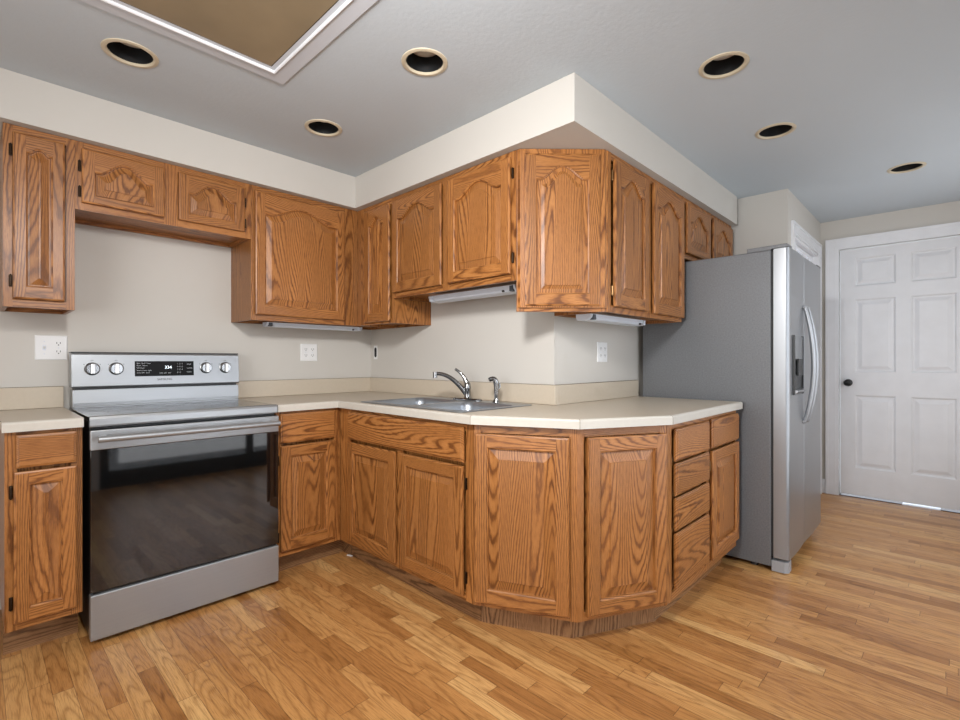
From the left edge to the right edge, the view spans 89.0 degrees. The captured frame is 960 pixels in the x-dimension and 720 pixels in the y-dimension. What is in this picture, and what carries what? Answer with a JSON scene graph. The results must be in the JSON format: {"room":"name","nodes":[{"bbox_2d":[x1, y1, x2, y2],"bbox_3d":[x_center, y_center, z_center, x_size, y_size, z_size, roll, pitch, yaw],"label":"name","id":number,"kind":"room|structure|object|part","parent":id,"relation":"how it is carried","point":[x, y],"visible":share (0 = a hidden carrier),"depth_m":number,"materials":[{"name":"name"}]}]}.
{"room":"kitchen","nodes":[
{"label":"kitchen","id":0,"kind":"room"},
{"bbox_2d":[0,224,370,609],"bbox_3d":[-2.001,-0.152,2.519,0.100,2.587,3.300,0,0,44],"label":"wall","id":1,"kind":"structure","parent":0,"point":[135,292],"depth_m":2.68,"materials":[{"name":"beige paint"}]},
{"bbox_2d":[0,386,63,409],"bbox_3d":[-2.120,0.176,2.307,0.019,0.102,0.235,0,0,44],"label":"backsplash","id":2,"kind":"structure","parent":1,"relation":"attached to","point":[25,397],"depth_m":2.30,"materials":[{"name":"laminate"}]},
{"bbox_2d":[0,122,74,314],"bbox_3d":[-2.002,-0.609,2.209,0.325,0.764,0.232,0,0,44],"label":"upper cabinet","id":3,"kind":"object","parent":1,"relation":"attached to","point":[37,168],"visible":1,"depth_m":2.10,"materials":[{"name":"brown wood"}]},
{"bbox_3d":[-1.895,-0.610,2.102,0.021,0.698,0.166,0,0,44],"label":"door","id":4,"kind":"part","parent":3,"relation":"part of","materials":[{"name":"brown wood"}]},
{"bbox_2d":[35,335,67,359],"bbox_3d":[-2.071,-0.063,2.361,0.016,0.118,0.120,0,0,44],"label":"outlet","id":5,"kind":"object","parent":1,"relation":"attached to","point":[47,347],"visible":1,"depth_m":2.36,"materials":[{"name":"white plastic"}]},
{"bbox_2d":[54,349,62,354],"bbox_3d":[-2.054,-0.043,2.382,0.002,0.025,0.033,0,0,44],"label":"socket","id":6,"kind":"object","parent":5,"relation":"attached to","point":[56,351],"depth_m":2.38,"materials":[{"name":"white plastic"}]},
{"bbox_2d":[54,341,62,345],"bbox_3d":[-2.054,-0.084,2.382,0.002,0.025,0.033,0,0,44],"label":"socket","id":7,"kind":"object","parent":5,"relation":"attached to","point":[56,343],"depth_m":2.38,"materials":[{"name":"white plastic"}]},
{"bbox_2d":[75,140,250,247],"bbox_3d":[-1.656,-0.837,2.569,0.325,0.308,0.765,0,0,44],"label":"upper cabinet","id":8,"kind":"object","parent":1,"relation":"attached to","point":[115,190],"visible":0.97,"depth_m":2.45,"materials":[{"name":"brown wood"}]},
{"bbox_3d":[-1.685,-0.837,2.320,0.021,0.244,0.322,0,0,44],"label":"door","id":9,"kind":"part","parent":8,"relation":"part of","materials":[{"name":"brown wood"}]},
{"bbox_3d":[-1.419,-0.837,2.596,0.021,0.244,0.322,0,0,44],"label":"door","id":10,"kind":"part","parent":8,"relation":"part of","materials":[{"name":"brown wood"}]},
{"bbox_2d":[236,378,369,397],"bbox_3d":[-1.155,0.176,3.310,0.019,0.102,0.982,0,0,44],"label":"backsplash","id":11,"kind":"structure","parent":1,"relation":"attached to","point":[246,389],"depth_m":3.25,"materials":[{"name":"laminate"}]},
{"bbox_2d":[300,344,316,360],"bbox_3d":[-1.159,-0.056,3.315,0.007,0.116,0.120,0,0,44],"label":"wall outlet","id":12,"kind":"object","parent":1,"relation":"attached to","point":[308,352],"visible":1,"depth_m":3.31,"materials":[{"name":"white plastic"}]},
{"bbox_2d":[231,185,389,329],"bbox_3d":[-1.047,-0.611,3.201,0.325,0.760,0.989,0,0,44],"label":"upper cabinet","id":13,"kind":"object","parent":1,"relation":"attached to","point":[298,264],"visible":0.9,"depth_m":2.93,"materials":[{"name":"brown wood"}]},
{"bbox_3d":[-1.073,-0.610,2.955,0.021,0.698,0.562,0,0,44],"label":"door","id":14,"kind":"part","parent":13,"relation":"part of","materials":[{"name":"brown wood"}]},
{"bbox_3d":[-1.058,-0.611,3.001,0.020,0.760,0.685,0,0,44],"label":"frame","id":15,"kind":"part","parent":13,"relation":"part of","materials":[{"name":"brown wood"}]},
{"bbox_2d":[263,322,361,330],"bbox_3d":[-1.057,-0.216,3.154,0.068,0.028,0.655,0,0,44],"label":"light","id":16,"kind":"object","parent":13,"relation":"attached to","point":[265,324],"visible":1,"depth_m":3.10,"materials":[{"name":"white metal"}]},
{"bbox_2d":[0,68,736,225],"bbox_3d":[-0.614,-1.094,2.433,2.017,0.202,5.100,0,0,44],"label":"soffit","id":17,"kind":"structure","parent":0,"point":[568,112],"depth_m":2.40,"materials":[{"name":"beige paint"}]},
{"bbox_2d":[371,294,564,384],"bbox_3d":[-0.221,-0.152,3.165,1.768,2.587,0.100,0,0,44],"label":"wall","id":18,"kind":"structure","parent":0,"point":[482,338],"depth_m":2.89,"materials":[{"name":"beige paint"}]},
{"bbox_2d":[374,346,376,358],"bbox_3d":[-0.775,-0.062,3.627,0.045,0.100,0.003,0,0,44],"label":"wall jack","id":19,"kind":"object","parent":18,"relation":"attached to","point":[375,347],"visible":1,"depth_m":3.62,"materials":[{"name":"white plastic"}]},
{"bbox_2d":[358,198,430,327],"bbox_3d":[-0.572,-0.611,3.206,0.388,0.760,0.324,0,0,44],"label":"upper cabinet","id":20,"kind":"object","parent":18,"relation":"attached to","point":[377,307],"visible":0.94,"depth_m":3.08,"materials":[{"name":"brown wood"}]},
{"bbox_3d":[-0.663,-0.611,3.112,0.388,0.760,0.020,0,0,44],"label":"frame","id":21,"kind":"part","parent":20,"relation":"part of","materials":[{"name":"brown wood"}]},
{"bbox_3d":[-0.648,-0.601,3.069,0.278,0.713,0.021,0,0,44],"label":"door","id":22,"kind":"part","parent":20,"relation":"part of","materials":[{"name":"brown wood"}]},
{"bbox_2d":[392,150,515,302],"bbox_3d":[-0.083,-0.685,2.735,0.968,0.612,0.324,0,0,44],"label":"upper cabinet","id":23,"kind":"object","parent":18,"relation":"attached to","point":[454,233],"visible":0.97,"depth_m":2.56,"materials":[{"name":"brown wood"}]},
{"bbox_3d":[-0.366,-0.686,2.798,0.440,0.550,0.021,0,0,44],"label":"door","id":24,"kind":"part","parent":23,"relation":"part of","materials":[{"name":"brown wood"}]},
{"bbox_2d":[429,284,515,302],"bbox_3d":[-0.037,-0.361,2.677,0.660,0.034,0.099,0,0,44],"label":"light","id":25,"kind":"object","parent":23,"relation":"attached to","point":[508,289],"visible":0.97,"depth_m":2.63,"materials":[{"name":"white metal"}]},
{"bbox_2d":[509,285,514,291],"bbox_3d":[0.163,-0.361,2.442,0.022,0.029,0.028,0,0,44],"label":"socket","id":26,"kind":"object","parent":25,"relation":"attached to","point":[511,287],"depth_m":2.43,"materials":[{"name":"grey plastic"}]},
{"bbox_3d":[-0.013,-0.686,2.457,0.436,0.550,0.021,0,0,44],"label":"door","id":27,"kind":"part","parent":23,"relation":"part of","materials":[{"name":"brown wood"}]},
{"bbox_2d":[370,378,556,404],"bbox_3d":[-0.212,0.176,3.072,1.668,0.102,0.018,0,0,44],"label":"backsplash","id":28,"kind":"structure","parent":18,"relation":"attached to","point":[508,392],"depth_m":2.88,"materials":[{"name":"laminate"}]},
{"bbox_2d":[516,149,607,311],"bbox_3d":[0.385,-0.611,2.394,0.428,0.760,0.235,0,0,-1],"label":"upper cabinet","id":29,"kind":"object","parent":18,"relation":"attached to","point":[562,194],"visible":1,"depth_m":2.28,"materials":[{"name":"brown wood"}]},
{"bbox_2d":[0,493,959,719],"bbox_3d":[0.473,1.171,2.320,3.740,0.060,6.445,0,0,44],"label":"floor","id":30,"kind":"structure","parent":0,"point":[864,622],"depth_m":1.89,"materials":[{"name":"brown wood"}]},
{"bbox_2d":[0,427,81,654],"bbox_3d":[-1.897,0.704,2.096,0.627,0.875,0.226,0,0,44],"label":"base cabinet","id":31,"kind":"object","parent":30,"relation":"on","point":[41,470],"visible":0.91,"depth_m":1.89,"materials":[{"name":"brown wood"}]},
{"bbox_2d":[0,386,83,432],"bbox_3d":[-1.897,0.194,2.092,0.640,0.141,0.235,0,0,44],"label":"countertop","id":32,"kind":"structure","parent":31,"relation":"on","point":[22,409],"depth_m":2.19,"materials":[{"name":"laminate"}]},
{"bbox_3d":[-1.677,0.700,1.888,0.021,0.566,0.183,0,0,44],"label":"door","id":33,"kind":"part","parent":31,"relation":"part of","materials":[{"name":"brown wood"}]},
{"bbox_3d":[-1.675,0.342,1.890,0.021,0.125,0.177,0,0,44],"label":"drawer","id":34,"kind":"part","parent":31,"relation":"part of","materials":[{"name":"brown wood"}]},
{"bbox_2d":[69,352,280,641],"bbox_3d":[-1.491,0.549,2.413,0.690,1.184,0.759,0,0,44],"label":"electric range","id":35,"kind":"object","parent":30,"relation":"on","point":[180,472],"visible":0.99,"depth_m":2.22,"materials":[{"name":"silver metal"}]},
{"bbox_3d":[-1.877,0.039,2.366,0.023,0.062,0.062,0,0,44],"label":"control knob","id":36,"kind":"part","parent":35,"relation":"part of","materials":[{"name":"silver metal"}]},
{"bbox_3d":[-1.811,0.039,2.435,0.023,0.062,0.062,0,0,44],"label":"control knob","id":37,"kind":"part","parent":35,"relation":"part of","materials":[{"name":"silver metal"}]},
{"bbox_3d":[-1.704,0.045,2.618,0.090,0.168,0.757,0,0,44],"label":"control panel","id":38,"kind":"part","parent":35,"relation":"part of","materials":[{"name":"silver metal"}]},
{"bbox_2d":[69,400,270,420],"bbox_3d":[-1.522,0.236,2.442,0.591,0.018,0.757,0,0,44],"label":"cooktop","id":39,"kind":"object","parent":35,"relation":"in","point":[150,410],"depth_m":2.32,"materials":[{"name":"metal"}]},
{"bbox_3d":[-1.307,0.603,2.235,0.037,0.648,0.753,0,0,44],"label":"oven door","id":40,"kind":"part","parent":35,"relation":"part of","materials":[{"name":"black glass"}]},
{"bbox_3d":[-1.301,1.030,2.229,0.040,0.182,0.757,0,0,44],"label":"storage drawer","id":41,"kind":"part","parent":35,"relation":"part of","materials":[{"name":"silver metal"}]},
{"bbox_3d":[-1.298,0.320,2.227,0.030,0.079,0.757,0,0,44],"label":"panel","id":42,"kind":"part","parent":35,"relation":"part of","materials":[{"name":"silver metal"}]},
{"bbox_3d":[-1.265,0.311,2.195,0.062,0.025,0.721,0,0,44],"label":"handle","id":43,"kind":"part","parent":35,"relation":"part of","materials":[{"name":"silver metal"}]},
{"bbox_3d":[-1.527,0.039,2.730,0.023,0.062,0.062,0,0,44],"label":"control knob","id":44,"kind":"part","parent":35,"relation":"part of","materials":[{"name":"silver metal"}]},
{"bbox_3d":[-1.458,0.039,2.802,0.023,0.062,0.062,0,0,44],"label":"control knob","id":45,"kind":"part","parent":35,"relation":"part of","materials":[{"name":"silver metal"}]},
{"bbox_2d":[274,408,351,570],"bbox_3d":[-0.933,0.704,3.097,0.627,0.875,0.980,0,0,44],"label":"base cabinet","id":46,"kind":"object","parent":30,"relation":"on","point":[309,441],"visible":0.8,"depth_m":2.67,"materials":[{"name":"brown wood"}]},
{"bbox_3d":[-0.933,0.356,2.661,0.021,0.154,0.314,0,0,44],"label":"drawer","id":47,"kind":"part","parent":46,"relation":"part of","materials":[{"name":"brown wood"}]},
{"bbox_3d":[-0.933,0.723,2.661,0.021,0.552,0.314,0,0,44],"label":"door","id":48,"kind":"part","parent":46,"relation":"part of","materials":[{"name":"brown wood"}]},
{"bbox_2d":[341,408,481,620],"bbox_3d":[-0.211,0.704,2.646,1.075,0.875,0.628,0,0,44],"label":"base cabinet","id":49,"kind":"object","parent":30,"relation":"on","point":[407,483],"visible":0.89,"depth_m":2.33,"materials":[{"name":"brown wood"}]},
{"bbox_3d":[-0.574,0.727,2.574,0.440,0.552,0.021,0,0,44],"label":"door","id":50,"kind":"part","parent":49,"relation":"part of","materials":[{"name":"brown wood"}]},
{"bbox_3d":[-0.231,0.727,2.244,0.448,0.552,0.021,0,0,44],"label":"door","id":51,"kind":"part","parent":49,"relation":"part of","materials":[{"name":"brown wood"}]},
{"bbox_2d":[236,377,742,428],"bbox_3d":[-0.015,0.194,2.843,2.310,0.141,1.890,0,0,44],"label":"countertop","id":52,"kind":"structure","parent":49,"relation":"on","point":[611,404],"depth_m":2.62,"materials":[{"name":"laminate"}]},
{"bbox_2d":[361,397,531,412],"bbox_3d":[-0.195,0.309,2.592,0.814,0.172,0.524,0,0,44],"label":"sink","id":53,"kind":"object","parent":52,"relation":"in","point":[432,403],"visible":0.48,"depth_m":2.62,"materials":[{"name":"silver metal"}]},
{"bbox_3d":[-0.360,0.309,2.709,0.356,0.172,0.376,0,0,44],"label":"bowl","id":54,"kind":"part","parent":53,"relation":"part of","materials":[{"name":"silver metal"}]},
{"bbox_3d":[-0.072,0.309,2.432,0.356,0.172,0.376,0,0,44],"label":"bowl","id":55,"kind":"part","parent":53,"relation":"part of","materials":[{"name":"silver metal"}]},
{"bbox_2d":[488,376,500,402],"bbox_3d":[0.077,0.153,2.619,0.068,0.140,0.044,0,0,5],"label":"sprayer","id":56,"kind":"object","parent":53,"relation":"on","point":[497,385],"visible":1,"depth_m":2.61,"materials":[{"name":"silver metal"}]},
{"bbox_2d":[433,368,481,400],"bbox_3d":[-0.124,0.131,2.730,0.229,0.182,0.183,0,0,44],"label":"kitchen faucet","id":57,"kind":"object","parent":52,"relation":"on","point":[466,389],"visible":1,"depth_m":2.75,"materials":[{"name":"silver metal"}]},
{"bbox_3d":[-0.160,0.129,2.761,0.189,0.135,0.030,0,0,-8],"label":"spout","id":58,"kind":"part","parent":57,"relation":"part of","materials":[{"name":"silver metal"}]},
{"bbox_3d":[-0.100,0.091,2.776,0.090,0.102,0.031,0,0,10],"label":"lever handle","id":59,"kind":"part","parent":57,"relation":"part of","materials":[{"name":"silver metal"}]},
{"bbox_3d":[-0.071,0.217,2.771,0.210,0.011,0.052,0,0,44],"label":"plate","id":60,"kind":"part","parent":57,"relation":"part of","materials":[{"name":"silver metal"}]},
{"bbox_2d":[474,425,576,637],"bbox_3d":[0.265,0.704,2.239,0.430,0.875,0.570,0,0,19],"label":"base cabinet","id":61,"kind":"object","parent":30,"relation":"on","point":[525,478],"visible":0.95,"depth_m":1.97,"materials":[{"name":"brown wood"}]},
{"bbox_2d":[572,425,666,637],"bbox_3d":[0.505,0.704,2.232,0.434,0.875,0.557,0,0,-18],"label":"base cabinet","id":62,"kind":"object","parent":30,"relation":"on","point":[622,471],"visible":0.91,"depth_m":1.97,"materials":[{"name":"brown wood"}]},
{"bbox_2d":[655,410,738,619],"bbox_3d":[0.894,0.704,2.590,0.628,0.875,0.922,0,0,44],"label":"base cabinet","id":63,"kind":"object","parent":30,"relation":"on","point":[703,453],"visible":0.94,"depth_m":2.28,"materials":[{"name":"brown wood"}]},
{"bbox_3d":[0.972,0.859,2.233,0.021,0.235,0.396,0,0,44],"label":"drawer","id":64,"kind":"part","parent":63,"relation":"part of","materials":[{"name":"brown wood"}]},
{"bbox_3d":[0.972,0.659,2.233,0.021,0.141,0.396,0,0,44],"label":"drawer","id":65,"kind":"part","parent":63,"relation":"part of","materials":[{"name":"brown wood"}]},
{"bbox_3d":[0.972,0.510,2.233,0.021,0.138,0.396,0,0,44],"label":"drawer","id":66,"kind":"part","parent":63,"relation":"part of","materials":[{"name":"brown wood"}]},
{"bbox_3d":[0.972,0.362,2.233,0.021,0.141,0.396,0,0,44],"label":"drawer","id":67,"kind":"part","parent":63,"relation":"part of","materials":[{"name":"brown wood"}]},
{"bbox_3d":[1.281,0.361,2.554,0.021,0.144,0.416,0,0,44],"label":"drawer","id":68,"kind":"part","parent":63,"relation":"part of","materials":[{"name":"brown wood"}]},
{"bbox_3d":[1.281,0.714,2.554,0.021,0.539,0.416,0,0,44],"label":"door","id":69,"kind":"part","parent":63,"relation":"part of","materials":[{"name":"brown wood"}]},
{"bbox_2d":[643,243,820,573],"bbox_3d":[1.678,0.257,3.172,0.884,1.768,0.892,0,0,44],"label":"refrigerator","id":70,"kind":"object","parent":30,"relation":"on","point":[749,331],"visible":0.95,"depth_m":2.75,"materials":[{"name":"grey metal"}]},
{"bbox_3d":[1.740,0.230,2.746,0.077,1.667,0.364,0,0,44],"label":"freezer door","id":71,"kind":"part","parent":70,"relation":"part of","materials":[{"name":"silver metal"}]},
{"bbox_3d":[1.889,0.021,2.804,0.068,0.682,0.026,0,0,44],"label":"handle","id":72,"kind":"part","parent":70,"relation":"part of","materials":[{"name":"silver metal"}]},
{"bbox_3d":[2.052,0.230,3.069,0.077,1.667,0.522,0,0,44],"label":"fridge door","id":73,"kind":"part","parent":70,"relation":"part of","materials":[{"name":"silver metal"}]},
{"bbox_3d":[1.945,0.021,2.861,0.068,0.682,0.026,0,0,44],"label":"handle","id":74,"kind":"part","parent":70,"relation":"part of","materials":[{"name":"silver metal"}]},
{"bbox_2d":[0,0,959,222],"bbox_3d":[0.397,-1.196,2.400,3.720,0.001,6.455,0,0,44],"label":"ceiling","id":75,"kind":"structure","parent":0,"point":[869,88],"depth_m":2.07,"materials":[{"name":"grey paint"}]},
{"bbox_2d":[100,38,158,68],"bbox_3d":[-1.361,-1.246,1.903,0.186,0.110,0.186,0,0,44],"label":"recessed light","id":76,"kind":"object","parent":75,"relation":"in","point":[127,52],"visible":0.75,"depth_m":1.94,"materials":[{"name":"black metal"}]},
{"bbox_2d":[80,0,377,83],"bbox_3d":[-0.830,-1.188,1.186,1.300,0.015,1.300,0,0,44],"label":"ceiling light panel","id":77,"kind":"object","parent":75,"relation":"attached to","point":[268,33],"visible":1,"depth_m":1.73,"materials":[{"name":"grey paint"}]},
{"bbox_2d":[120,0,337,65],"bbox_3d":[-0.830,-1.192,1.186,1.117,0.002,1.117,0,0,44],"label":"diffuser","id":78,"kind":"object","parent":77,"relation":"attached to","point":[264,32],"depth_m":1.71,"materials":[{"name":"beige plastic"}]},
{"bbox_2d":[304,119,341,136],"bbox_3d":[-0.804,-1.246,2.510,0.186,0.110,0.186,0,0,44],"label":"recessed light","id":79,"kind":"object","parent":75,"relation":"in","point":[321,127],"visible":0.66,"depth_m":2.56,"materials":[{"name":"black metal"}]},
{"bbox_2d":[401,48,447,75],"bbox_3d":[-0.222,-1.246,1.958,0.186,0.110,0.186,0,0,44],"label":"recessed light","id":80,"kind":"object","parent":75,"relation":"in","point":[418,61],"visible":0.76,"depth_m":2.01,"materials":[{"name":"black metal"}]},
{"bbox_2d":[698,51,749,78],"bbox_3d":[0.987,-1.246,1.980,0.186,0.110,0.186,0,0,44],"label":"recessed light","id":81,"kind":"object","parent":75,"relation":"in","point":[726,64],"visible":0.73,"depth_m":2.03,"materials":[{"name":"black metal"}]},
{"bbox_2d":[755,122,796,139],"bbox_3d":[1.538,-1.246,2.543,0.186,0.110,0.186,0,0,44],"label":"recessed light","id":82,"kind":"object","parent":75,"relation":"in","point":[777,130],"visible":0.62,"depth_m":2.59,"materials":[{"name":"black metal"}]},
{"bbox_2d":[887,162,926,173],"bbox_3d":[2.641,-1.246,3.026,0.186,0.110,0.186,0,0,44],"label":"recessed light","id":83,"kind":"object","parent":75,"relation":"in","point":[912,166],"visible":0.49,"depth_m":3.07,"materials":[{"name":"black metal"}]},
{"bbox_2d":[565,317,642,396],"bbox_3d":[1.021,-0.152,3.252,0.100,2.587,1.748,0,0,44],"label":"wall","id":84,"kind":"structure","parent":0,"point":[624,362],"depth_m":2.86,"materials":[{"name":"beige paint"}]},
{"bbox_2d":[557,380,638,404],"bbox_3d":[0.703,0.176,2.834,0.020,0.102,0.908,0,0,44],"label":"backsplash","id":85,"kind":"structure","parent":84,"relation":"attached to","point":[570,393],"depth_m":2.77,"materials":[{"name":"laminate"}]},
{"bbox_2d":[597,342,606,361],"bbox_3d":[0.717,-0.050,2.859,0.007,0.116,0.112,0,0,44],"label":"wall outlet","id":86,"kind":"object","parent":84,"relation":"attached to","point":[601,346],"visible":1,"depth_m":2.85,"materials":[{"name":"white plastic"}]},
{"bbox_2d":[554,151,683,323],"bbox_3d":[0.805,-0.611,2.718,0.326,0.760,0.880,0,0,44],"label":"upper cabinet","id":87,"kind":"object","parent":84,"relation":"attached to","point":[646,217],"visible":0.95,"depth_m":2.54,"materials":[{"name":"brown wood"}]},
{"bbox_2d":[576,313,645,325],"bbox_3d":[0.718,-0.215,2.619,0.098,0.031,0.585,0,0,44],"label":"light","id":88,"kind":"object","parent":87,"relation":"attached to","point":[597,318],"visible":1,"depth_m":2.53,"materials":[{"name":"white metal"}]},
{"bbox_3d":[0.763,-0.609,2.454,0.021,0.700,0.360,0,0,44],"label":"door","id":89,"kind":"part","parent":87,"relation":"part of","materials":[{"name":"brown wood"}]},
{"bbox_3d":[0.900,-0.611,2.627,0.020,0.760,0.880,0,0,44],"label":"frame","id":90,"kind":"part","parent":87,"relation":"part of","materials":[{"name":"brown wood"}]},
{"bbox_3d":[1.073,-0.607,2.777,0.021,0.704,0.412,0,0,44],"label":"door","id":91,"kind":"part","parent":87,"relation":"part of","materials":[{"name":"brown wood"}]},
{"bbox_2d":[682,196,732,261],"bbox_3d":[1.430,-0.807,3.367,0.326,0.367,0.916,0,0,44],"label":"upper cabinet","id":92,"kind":"object","parent":84,"relation":"attached to","point":[706,236],"visible":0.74,"depth_m":3.15,"materials":[{"name":"brown wood"}]},
{"bbox_3d":[1.387,-0.806,3.103,0.021,0.305,0.404,0,0,44],"label":"door","id":93,"kind":"part","parent":92,"relation":"part of","materials":[{"name":"brown wood"}]},
{"bbox_3d":[1.700,-0.806,3.428,0.021,0.305,0.400,0,0,44],"label":"door","id":94,"kind":"part","parent":92,"relation":"part of","materials":[{"name":"brown wood"}]},
{"bbox_2d":[731,189,790,254],"bbox_3d":[1.898,-0.152,3.690,0.757,2.587,0.100,0,0,44],"label":"wall","id":95,"kind":"structure","parent":0,"point":[763,220],"depth_m":3.50,"materials":[{"name":"beige paint"}]},
{"bbox_2d":[791,192,819,242],"bbox_3d":[2.539,-0.152,3.897,0.120,2.587,1.087,0,0,44],"label":"wall","id":96,"kind":"structure","parent":0,"point":[800,213],"depth_m":3.78,"materials":[{"name":"beige paint"}]},
{"bbox_2d":[796,245,812,262],"bbox_3d":[2.528,0.131,3.871,0.040,2.020,0.836,0,0,44],"label":"door","id":97,"kind":"structure","parent":96,"relation":"in","point":[799,250],"depth_m":3.96,"materials":[{"name":"white"}]},
{"bbox_2d":[791,220,821,493],"bbox_3d":[2.571,0.073,3.830,0.018,2.135,1.040,0,0,44],"label":"trim","id":98,"kind":"structure","parent":96,"relation":"attached to","point":[797,231],"depth_m":3.96,"materials":[{"name":"white paint"}]},
{"bbox_2d":[796,238,816,264],"bbox_3d":[2.521,0.118,3.878,0.120,2.045,0.860,0,0,44],"label":"trim","id":99,"kind":"structure","parent":96,"relation":"attached to","point":[799,243],"depth_m":3.92,"materials":[{"name":"white paint"}]},
{"bbox_2d":[820,201,959,493],"bbox_3d":[3.424,-0.152,3.882,1.415,2.587,0.120,0,0,44],"label":"wall","id":100,"kind":"structure","parent":0,"point":[949,212],"depth_m":4.01,"materials":[{"name":"beige paint"}]},
{"bbox_2d":[822,479,824,492],"bbox_3d":[2.967,1.081,4.230,0.034,0.120,0.014,0,0,44],"label":"baseboard","id":101,"kind":"structure","parent":100,"relation":"attached to","point":[823,480],"depth_m":4.22,"materials":[{"name":"white paint"}]},
{"bbox_2d":[825,222,959,494],"bbox_3d":[3.339,0.052,3.869,0.996,2.177,0.018,0,0,44],"label":"trim","id":102,"kind":"structure","parent":100,"relation":"attached to","point":[832,247],"depth_m":4.17,"materials":[{"name":"white paint"}]},
{"bbox_2d":[839,493,959,513],"bbox_3d":[3.414,1.139,3.946,0.810,0.004,0.202,0,0,44],"label":"trim","id":103,"kind":"structure","parent":100,"relation":"attached to","point":[843,494],"depth_m":3.98,"materials":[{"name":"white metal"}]},
{"bbox_2d":[840,236,959,510],"bbox_3d":[3.347,0.095,3.873,0.800,2.057,0.095,0,0,44],"label":"door","id":104,"kind":"structure","parent":100,"relation":"in","point":[900,303],"depth_m":3.89,"materials":[{"name":"white paint"}]},
{"bbox_3d":[3.086,0.184,4.100,0.060,0.060,0.060,0,0,44],"label":"knob","id":105,"kind":"part","parent":104,"relation":"part of","materials":[{"name":"black metal"}]},
{"bbox_2d":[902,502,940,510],"bbox_3d":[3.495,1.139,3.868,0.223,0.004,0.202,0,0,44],"label":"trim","id":106,"kind":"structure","parent":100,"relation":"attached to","point":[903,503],"depth_m":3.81,"materials":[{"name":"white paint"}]}
]}

